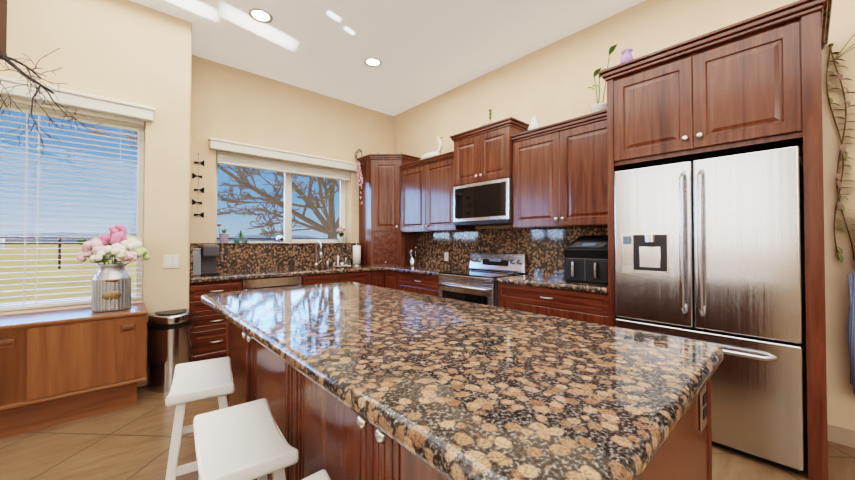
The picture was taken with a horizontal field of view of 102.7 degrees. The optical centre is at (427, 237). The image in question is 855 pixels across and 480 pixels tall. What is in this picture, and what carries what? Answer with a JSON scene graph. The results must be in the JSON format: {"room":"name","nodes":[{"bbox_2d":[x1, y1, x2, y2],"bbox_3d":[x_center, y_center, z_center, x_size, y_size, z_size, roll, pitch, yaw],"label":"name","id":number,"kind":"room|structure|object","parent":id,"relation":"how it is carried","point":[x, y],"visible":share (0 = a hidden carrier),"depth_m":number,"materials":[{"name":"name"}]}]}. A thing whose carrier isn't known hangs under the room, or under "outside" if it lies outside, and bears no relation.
{"room":"kitchen","nodes":[
{"label":"kitchen","id":0,"kind":"room"},
{"bbox_2d":[0,0,191,386],"bbox_3d":[-3.847,-0.385,1.879,4.190,3.300,0.250,1,-1,-42],"label":"wall","id":1,"kind":"structure","parent":0,"point":[129,51],"depth_m":2.95,"materials":[{"name":"paint"}]},
{"bbox_2d":[0,103,143,311],"bbox_3d":[-3.274,-0.236,2.488,1.856,1.576,0.060,1,-1,-42],"label":"window","id":2,"kind":"structure","parent":1,"relation":"in","point":[140,193],"depth_m":2.90,"materials":[{"name":"white plastic"}]},
{"bbox_2d":[0,95,143,310],"bbox_3d":[-3.173,-0.249,2.376,1.836,1.553,0.060,1,-1,-42],"label":"window blind","id":3,"kind":"object","parent":2,"relation":"attached to","point":[21,102],"visible":0.85,"depth_m":2.64,"materials":[{"name":"white plastic"}]},
{"bbox_2d":[0,76,154,121],"bbox_3d":[-3.119,-1.076,2.320,1.990,0.115,0.080,1,-1,-42],"label":"valance","id":4,"kind":"object","parent":1,"relation":"attached to","point":[85,101],"visible":1,"depth_m":2.66,"materials":[{"name":"white wood"}]},
{"bbox_2d":[163,255,179,267],"bbox_3d":[-2.307,0.217,3.081,0.120,0.120,0.010,1,-1,-42],"label":"switch plate","id":5,"kind":"object","parent":1,"relation":"attached to","point":[171,261],"visible":1,"depth_m":3.08,"materials":[{"name":"white plastic"}]},
{"bbox_2d":[189,244,192,275],"bbox_3d":[-2.425,0.234,3.447,0.030,0.304,0.567,1,-1,-42],"label":"backsplash","id":6,"kind":"structure","parent":1,"relation":"attached to","point":[191,245],"depth_m":3.24,"materials":[{"name":"brown stone"}]},
{"bbox_2d":[242,276,301,290],"bbox_3d":[-1.866,0.867,3.938,0.610,0.855,0.595,1,-1,-42],"label":"dishwasher","id":7,"kind":"object","parent":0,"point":[253,282],"depth_m":3.69,"materials":[{"name":"grey metal"}]},
{"bbox_2d":[190,55,393,242],"bbox_3d":[-1.686,-0.345,4.715,3.320,3.300,0.250,1,-1,-42],"label":"wall","id":8,"kind":"structure","parent":0,"point":[229,103],"depth_m":4.28,"materials":[{"name":"paint"}]},
{"bbox_2d":[192,153,203,217],"bbox_3d":[-2.532,-0.571,3.775,0.114,0.726,0.012,1,-1,-42],"label":"birds","id":9,"kind":"object","parent":8,"relation":"hanging from","point":[201,189],"visible":1,"depth_m":3.78,"materials":[{"name":"black metal"}]},
{"bbox_2d":[193,244,360,271],"bbox_3d":[-1.602,0.239,4.591,2.784,0.326,0.030,1,-1,-42],"label":"backsplash","id":10,"kind":"structure","parent":8,"relation":"attached to","point":[236,257],"depth_m":4.30,"materials":[{"name":"brown stone"}]},
{"bbox_2d":[215,157,345,242],"bbox_3d":[-1.900,-0.439,4.618,1.726,1.072,0.060,1,-1,-42],"label":"window","id":11,"kind":"structure","parent":8,"relation":"in","point":[288,212],"depth_m":4.61,"materials":[{"name":"white plastic"}]},
{"bbox_2d":[336,227,345,242],"bbox_3d":[-1.267,-0.041,5.024,0.150,0.244,0.121,1,-1,-42],"label":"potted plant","id":12,"kind":"object","parent":11,"relation":"on","point":[341,234],"visible":1,"depth_m":5.00,"materials":[{"name":"white ceramic"}]},
{"bbox_2d":[208,137,357,180],"bbox_3d":[-1.766,-0.976,4.477,1.890,0.255,0.150,1,-1,-42],"label":"valance","id":13,"kind":"object","parent":8,"relation":"attached to","point":[252,150],"visible":0.9,"depth_m":4.34,"materials":[{"name":"white wood"}]},
{"bbox_2d":[369,154,388,159],"bbox_3d":[-0.591,-0.612,4.872,0.289,1.047,0.289,1,-1,-42],"label":"upper cabinet","id":14,"kind":"object","parent":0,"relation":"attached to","point":[370,157],"depth_m":4.86,"materials":[{"name":"brown wood"}]},
{"bbox_2d":[130,0,644,115],"bbox_3d":[0.779,-2.119,1.266,10.210,0.150,8.710,1,-1,-42],"label":"ceiling","id":15,"kind":"structure","parent":0,"point":[423,50],"depth_m":3.48,"materials":[{"name":"white paint"}]},
{"bbox_2d":[0,0,109,163],"bbox_3d":[-2.187,-1.186,1.675,0.959,1.701,0.865,1,-1,-42],"label":"branch","id":16,"kind":"object","parent":15,"relation":"hanging from","point":[3,29],"visible":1,"depth_m":1.65,"materials":[{"name":"brown wood"}]},
{"bbox_2d":[248,8,272,22],"bbox_3d":[-1.515,-2.014,3.108,0.199,0.006,0.199,0,-1,3],"label":"recessed light","id":17,"kind":"object","parent":15,"relation":"in","point":[260,15],"depth_m":3.11,"materials":[{"name":"white paint"}]},
{"bbox_2d":[168,0,353,45],"bbox_3d":[-1.496,-2.014,3.072,1.590,0.001,0.900,1,-1,-42],"label":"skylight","id":18,"kind":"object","parent":15,"relation":"attached to","point":[257,27],"depth_m":3.17,"materials":[{"name":"white glass"}]},
{"bbox_2d":[364,57,381,66],"bbox_3d":[-0.623,-2.003,3.912,0.199,0.006,0.199,0,-1,3],"label":"recessed light","id":19,"kind":"object","parent":15,"relation":"in","point":[372,62],"depth_m":3.91,"materials":[{"name":"white paint"}]},
{"bbox_2d":[0,386,854,479],"bbox_3d":[0.779,1.316,1.219,10.210,0.120,8.710,1,-1,-42],"label":"floor","id":20,"kind":"structure","parent":0,"point":[131,443],"depth_m":2.02,"materials":[{"name":"tile"}]},
{"bbox_2d":[0,302,147,437],"bbox_3d":[-2.996,0.908,2.111,1.942,0.721,0.509,1,-1,-42],"label":"sideboard","id":21,"kind":"object","parent":20,"relation":"on","point":[61,366],"visible":1,"depth_m":2.33,"materials":[{"name":"brown wood"}]},
{"bbox_2d":[76,224,149,311],"bbox_3d":[-2.412,0.224,2.637,0.425,0.660,0.310,1,-1,-42],"label":"flower vase","id":22,"kind":"object","parent":21,"relation":"on","point":[111,287],"visible":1,"depth_m":2.56,"materials":[{"name":"galvanized metal"},{"name":"bronze"},{"name":"pink and white petals"}]},
{"bbox_2d":[146,309,192,392],"bbox_3d":[-2.211,0.964,2.958,0.326,0.632,0.298,1,-1,-42],"label":"trash can","id":23,"kind":"object","parent":20,"relation":"on","point":[169,340],"visible":0.96,"depth_m":2.85,"materials":[{"name":"silver metal"}]},
{"bbox_2d":[165,356,234,479],"bbox_3d":[-1.086,0.959,1.649,0.302,0.606,0.462,1,-1,-32],"label":"stool","id":24,"kind":"object","parent":20,"relation":"on","point":[201,380],"visible":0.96,"depth_m":1.55,"materials":[{"name":"white paint"}]},
{"bbox_2d":[189,284,225,361],"bbox_3d":[-2.274,0.859,3.588,0.455,0.860,0.608,1,-1,-42],"label":"base cabinet","id":25,"kind":"object","parent":20,"relation":"on","point":[209,327],"depth_m":3.30,"materials":[{"name":"brown wood"}]},
{"bbox_2d":[193,398,298,479],"bbox_3d":[-0.624,0.952,1.144,0.302,0.606,0.462,1,-1,-37],"label":"stool","id":26,"kind":"object","parent":20,"relation":"on","point":[246,441],"visible":1,"depth_m":1.14,"materials":[{"name":"white paint"}]},
{"bbox_2d":[302,470,330,479],"bbox_3d":[-0.228,0.946,0.713,0.310,0.606,0.467,1,-1,-42],"label":"stool","id":27,"kind":"object","parent":20,"relation":"on","point":[321,475],"visible":1,"depth_m":0.93,"materials":[{"name":"white paint"}]},
{"bbox_2d":[369,280,384,286],"bbox_3d":[-0.890,0.877,4.835,0.241,0.860,0.608,1,-1,-42],"label":"base cabinet","id":28,"kind":"object","parent":20,"relation":"on","point":[382,284],"depth_m":4.67,"materials":[{"name":"brown wood"}]},
{"bbox_2d":[357,156,420,267],"bbox_3d":[-0.578,-0.351,5.112,0.640,1.518,0.640,1,-1,-42],"label":"tall cabinet","id":29,"kind":"object","parent":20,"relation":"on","point":[382,241],"depth_m":4.87,"materials":[{"name":"brown wood"}]},
{"bbox_2d":[189,264,456,293],"bbox_3d":[-1.027,0.417,3.974,2.816,0.045,1.713,1,-1,-42],"label":"countertop","id":30,"kind":"structure","parent":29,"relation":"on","point":[264,278],"depth_m":4.00,"materials":[{"name":"brown stone"}]},
{"bbox_2d":[193,245,223,275],"bbox_3d":[-2.329,0.232,3.597,0.292,0.312,0.342,1,-1,-42],"label":"coffee maker","id":31,"kind":"object","parent":30,"relation":"on","point":[204,260],"visible":0.81,"depth_m":3.50,"materials":[{"name":"grey"}]},
{"bbox_2d":[217,224,228,242],"bbox_3d":[-2.393,-0.045,4.006,0.127,0.224,0.112,1,-1,-42],"label":"pot","id":32,"kind":"object","parent":30,"relation":"on","point":[223,237],"visible":1,"depth_m":3.98,"materials":[{"name":"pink ceramic"}]},
{"bbox_2d":[234,230,246,242],"bbox_3d":[-2.256,-0.011,4.129,0.156,0.160,0.098,1,-1,-42],"label":"pot","id":33,"kind":"object","parent":30,"relation":"on","point":[238,240],"visible":1,"depth_m":4.12,"materials":[{"name":"teal ceramic"}]},
{"bbox_2d":[276,235,283,242],"bbox_3d":[-1.912,0.021,4.438,0.096,0.103,0.097,1,-1,-42],"label":"ball","id":34,"kind":"object","parent":30,"relation":"on","point":[279,238],"visible":1,"depth_m":4.41,"materials":[{"name":"silver metal"}]},
{"bbox_2d":[314,241,334,267],"bbox_3d":[-1.351,0.224,4.610,0.295,0.357,0.191,1,-1,-42],"label":"faucet","id":35,"kind":"object","parent":30,"relation":"on","point":[316,263],"visible":1,"depth_m":4.57,"materials":[{"name":"silver metal"}]},
{"bbox_2d":[335,256,350,266],"bbox_3d":[-1.201,0.330,4.833,0.210,0.150,0.110,1,-1,-42],"label":"tray","id":36,"kind":"object","parent":30,"relation":"on","point":[342,263],"visible":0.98,"depth_m":4.80,"materials":[{"name":"white ceramic"}]},
{"bbox_2d":[352,242,361,265],"bbox_3d":[-1.025,0.234,4.960,0.150,0.347,0.150,1,-1,-42],"label":"paper towel","id":37,"kind":"object","parent":30,"relation":"on","point":[356,255],"visible":1,"depth_m":4.91,"materials":[{"name":"white paper"}]},
{"bbox_2d":[409,246,416,265],"bbox_3d":[-0.204,0.263,4.879,0.116,0.286,0.109,1,-1,-42],"label":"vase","id":38,"kind":"object","parent":30,"relation":"on","point":[412,260],"visible":1,"depth_m":4.84,"materials":[{"name":"silver metal"}]},
{"bbox_2d":[355,149,362,204],"bbox_3d":[-0.992,-0.876,4.965,0.063,0.826,0.229,1,-1,-42],"label":"flowers","id":39,"kind":"object","parent":29,"relation":"hanging from","point":[360,174],"visible":1,"depth_m":4.93,"materials":[{"name":"pink plant"}]},
{"bbox_2d":[385,280,396,288],"bbox_3d":[-0.264,0.876,4.770,0.608,0.860,0.316,1,-1,-42],"label":"base cabinet","id":40,"kind":"object","parent":20,"relation":"on","point":[392,284],"depth_m":4.56,"materials":[{"name":"brown wood"}]},
{"bbox_2d":[397,276,436,295],"bbox_3d":[0.105,0.870,4.361,0.608,0.860,0.786,1,-1,-42],"label":"base cabinet","id":41,"kind":"object","parent":20,"relation":"on","point":[427,285],"depth_m":4.11,"materials":[{"name":"brown wood"}]},
{"bbox_2d":[437,272,492,305],"bbox_3d":[0.617,0.847,3.756,0.658,0.888,0.766,1,-1,-42],"label":"oven","id":42,"kind":"object","parent":20,"relation":"on","point":[475,289],"depth_m":3.51,"materials":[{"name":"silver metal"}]},
{"bbox_2d":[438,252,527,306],"bbox_3d":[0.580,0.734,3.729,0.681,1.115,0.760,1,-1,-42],"label":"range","id":43,"kind":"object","parent":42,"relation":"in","point":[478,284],"depth_m":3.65,"materials":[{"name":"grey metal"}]},
{"bbox_2d":[226,322,711,479],"bbox_3d":[-0.207,0.827,1.607,0.903,0.868,2.283,1,-1,-42],"label":"kitchen island","id":44,"kind":"object","parent":20,"relation":"on","point":[325,437],"depth_m":1.12,"materials":[{"name":"wood"}]},
{"bbox_2d":[201,282,723,479],"bbox_3d":[-0.236,0.366,1.589,1.040,0.050,2.340,1,-1,-42],"label":"island countertop","id":45,"kind":"structure","parent":44,"relation":"on","point":[460,390],"depth_m":0.84,"materials":[{"name":"brown stone"}]},
{"bbox_2d":[493,276,604,324],"bbox_3d":[1.214,0.838,3.094,0.658,0.888,1.017,1,-1,-42],"label":"base cabinet","id":46,"kind":"object","parent":20,"relation":"on","point":[580,302],"depth_m":2.87,"materials":[{"name":"brown wood"}]},
{"bbox_2d":[501,272,604,287],"bbox_3d":[1.224,0.405,3.111,0.628,0.045,1.005,1,-1,-42],"label":"countertop","id":47,"kind":"structure","parent":46,"relation":"on","point":[528,275],"depth_m":3.19,"materials":[{"name":"brown stone"}]},
{"bbox_2d":[563,235,607,284],"bbox_3d":[1.432,0.180,2.938,0.435,0.398,0.370,1,-1,-42],"label":"air fryer","id":48,"kind":"object","parent":47,"relation":"on","point":[586,259],"visible":0.73,"depth_m":2.83,"materials":[{"name":"black plastic"}]},
{"bbox_2d":[601,140,808,479],"bbox_3d":[1.863,0.399,2.352,0.635,1.745,0.963,1,-1,-42],"label":"refrigerator","id":49,"kind":"object","parent":20,"relation":"on","point":[673,172],"depth_m":2.00,"materials":[{"name":"metal"}]},
{"bbox_2d":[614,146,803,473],"bbox_3d":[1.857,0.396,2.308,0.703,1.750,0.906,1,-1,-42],"label":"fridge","id":50,"kind":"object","parent":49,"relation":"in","point":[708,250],"depth_m":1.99,"materials":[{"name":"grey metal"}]},
{"bbox_2d":[457,268,524,275],"bbox_3d":[0.603,0.394,3.754,0.620,0.018,0.760,1,-1,-42],"label":"stovetop","id":51,"kind":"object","parent":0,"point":[460,271],"depth_m":3.64,"materials":[{"name":"silver metal"}]},
{"bbox_2d":[394,0,854,433],"bbox_3d":[2.287,-0.375,2.602,0.250,3.300,8.210,1,-1,-42],"label":"wall","id":52,"kind":"structure","parent":0,"point":[551,83],"depth_m":2.85,"materials":[{"name":"paint"}]},
{"bbox_2d":[401,156,472,231],"bbox_3d":[0.105,-0.523,4.571,0.353,0.892,1.078,1,-1,-42],"label":"upper cabinet","id":53,"kind":"object","parent":52,"relation":"attached to","point":[427,188],"depth_m":4.41,"materials":[{"name":"brown wood"}]},
{"bbox_2d":[421,136,442,158],"bbox_3d":[0.064,-1.173,4.563,0.150,0.309,0.416,1,-1,-42],"label":"swan","id":54,"kind":"object","parent":53,"relation":"on","point":[431,154],"visible":0.83,"depth_m":4.45,"materials":[{"name":"white ceramic"}]},
{"bbox_2d":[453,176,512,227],"bbox_3d":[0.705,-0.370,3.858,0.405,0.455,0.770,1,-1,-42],"label":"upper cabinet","id":55,"kind":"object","parent":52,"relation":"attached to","point":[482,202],"depth_m":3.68,"materials":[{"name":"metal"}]},
{"bbox_2d":[453,178,512,226],"bbox_3d":[0.705,-0.370,3.858,0.405,0.455,0.770,1,-1,-42],"label":"microwave","id":56,"kind":"object","parent":55,"relation":"in","point":[484,202],"depth_m":3.68,"materials":[{"name":"grey metal"}]},
{"bbox_2d":[453,120,532,183],"bbox_3d":[0.713,-0.876,3.872,0.393,0.547,0.778,1,-1,-42],"label":"upper cabinet","id":57,"kind":"object","parent":52,"relation":"attached to","point":[485,154],"depth_m":3.67,"materials":[{"name":"brown wood"}]},
{"bbox_2d":[480,109,498,126],"bbox_3d":[0.704,-1.314,3.780,0.175,0.230,0.280,1,-1,-42],"label":"stone planter","id":58,"kind":"object","parent":57,"relation":"on","point":[490,111],"visible":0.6,"depth_m":3.77,"materials":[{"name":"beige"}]},
{"bbox_2d":[417,228,600,275],"bbox_3d":[0.608,0.148,4.244,0.030,0.499,3.508,1,-1,-42],"label":"backsplash","id":59,"kind":"structure","parent":52,"relation":"attached to","point":[497,249],"depth_m":3.89,"materials":[{"name":"brown stone"}]},
{"bbox_2d":[444,252,447,260],"bbox_3d":[0.254,0.258,4.604,0.009,0.116,0.072,1,-1,-42],"label":"electrical outlet plate","id":60,"kind":"object","parent":59,"relation":"attached to","point":[445,256],"visible":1,"depth_m":4.61,"materials":[{"name":"white plastic"}]},
{"bbox_2d":[509,112,608,231],"bbox_3d":[1.328,-0.542,3.214,0.353,0.892,1.011,1,-1,-42],"label":"upper cabinet","id":61,"kind":"object","parent":52,"relation":"attached to","point":[557,171],"depth_m":3.09,"materials":[{"name":"brown wood"}]},
{"bbox_2d":[528,116,540,129],"bbox_3d":[1.068,-1.127,3.419,0.130,0.185,0.128,1,-1,-42],"label":"shell","id":62,"kind":"object","parent":61,"relation":"on","point":[534,123],"visible":0.62,"depth_m":3.38,"materials":[{"name":"white ceramic"}]},
{"bbox_2d":[588,44,616,112],"bbox_3d":[1.501,-1.326,2.970,0.190,0.570,0.290,1,-1,-42],"label":"potted plant","id":63,"kind":"object","parent":61,"relation":"on","point":[598,106],"visible":0.62,"depth_m":2.93,"materials":[{"name":"green plant"}]},
{"bbox_2d":[609,8,808,167],"bbox_3d":[1.907,-0.859,2.371,0.628,0.662,0.934,1,-1,-42],"label":"upper cabinet","id":64,"kind":"object","parent":52,"relation":"attached to","point":[744,88],"depth_m":2.08,"materials":[{"name":"brown wood"}]},
{"bbox_2d":[620,48,633,63],"bbox_3d":[1.448,-1.295,2.484,0.086,0.115,0.086,1,-1,-42],"label":"decorative vase","id":65,"kind":"object","parent":64,"relation":"on","point":[626,55],"visible":0.77,"depth_m":2.46,"materials":[{"name":"purple ceramic"}]},
{"bbox_2d":[826,32,854,262],"bbox_3d":[2.646,-0.622,1.933,0.051,1.558,0.511,1,-1,-33],"label":"garland","id":66,"kind":"object","parent":52,"relation":"hanging from","point":[840,205],"visible":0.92,"depth_m":2.09,"materials":[{"name":"twig vine stem"},{"name":"leaf"}]},
{"bbox_2d":[827,424,854,447],"bbox_3d":[2.573,1.218,2.064,0.010,0.100,0.259,1,-1,-42],"label":"baseboard","id":67,"kind":"structure","parent":52,"relation":"attached to","point":[841,435],"depth_m":2.10,"materials":[{"name":"beige wood"}]},
{"bbox_2d":[847,268,854,393],"bbox_3d":[2.646,0.262,1.913,0.122,1.307,0.388,1,-1,-42],"label":"apron","id":68,"kind":"object","parent":52,"relation":"hanging from","point":[851,329],"visible":1,"depth_m":2.01,"materials":[{"name":"blue fabric"}]},
{"label":"outside","id":69,"kind":"structure","parent":0,"visible":0},
{"bbox_2d":[0,244,135,304],"bbox_3d":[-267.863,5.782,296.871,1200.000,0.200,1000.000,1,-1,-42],"label":"ground","id":70,"kind":"structure","parent":69,"point":[40,274],"depth_m":16.82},
{"bbox_2d":[0,238,4,247],"bbox_3d":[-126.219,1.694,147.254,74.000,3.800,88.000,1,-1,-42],"label":"trailer","id":71,"kind":"object","parent":70,"relation":"on","point":[2,240],"depth_m":95.31,"materials":[{"name":"white paint"}]},
{"bbox_2d":[0,237,309,268],"bbox_3d":[-2.377,1.121,36.717,238.050,1.860,0.140,1,-1,-42],"label":"fence","id":72,"kind":"object","parent":70,"relation":"on","point":[59,250],"depth_m":19.73,"materials":[{"name":"brown wood"}]},
{"bbox_2d":[81,125,339,238],"bbox_3d":[-6.337,-3.827,19.916,19.962,11.287,17.673,1,-1,-42],"label":"tree","id":73,"kind":"object","parent":70,"relation":"on","point":[326,228],"depth_m":19.64,"materials":[{"name":"brown plant"}]},
{"bbox_2d":[0,232,337,244],"bbox_3d":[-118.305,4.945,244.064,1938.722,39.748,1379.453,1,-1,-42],"label":"hills","id":74,"kind":"structure","parent":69,"point":[74,235],"depth_m":550.61,"materials":[{"name":"blue"}]}
]}

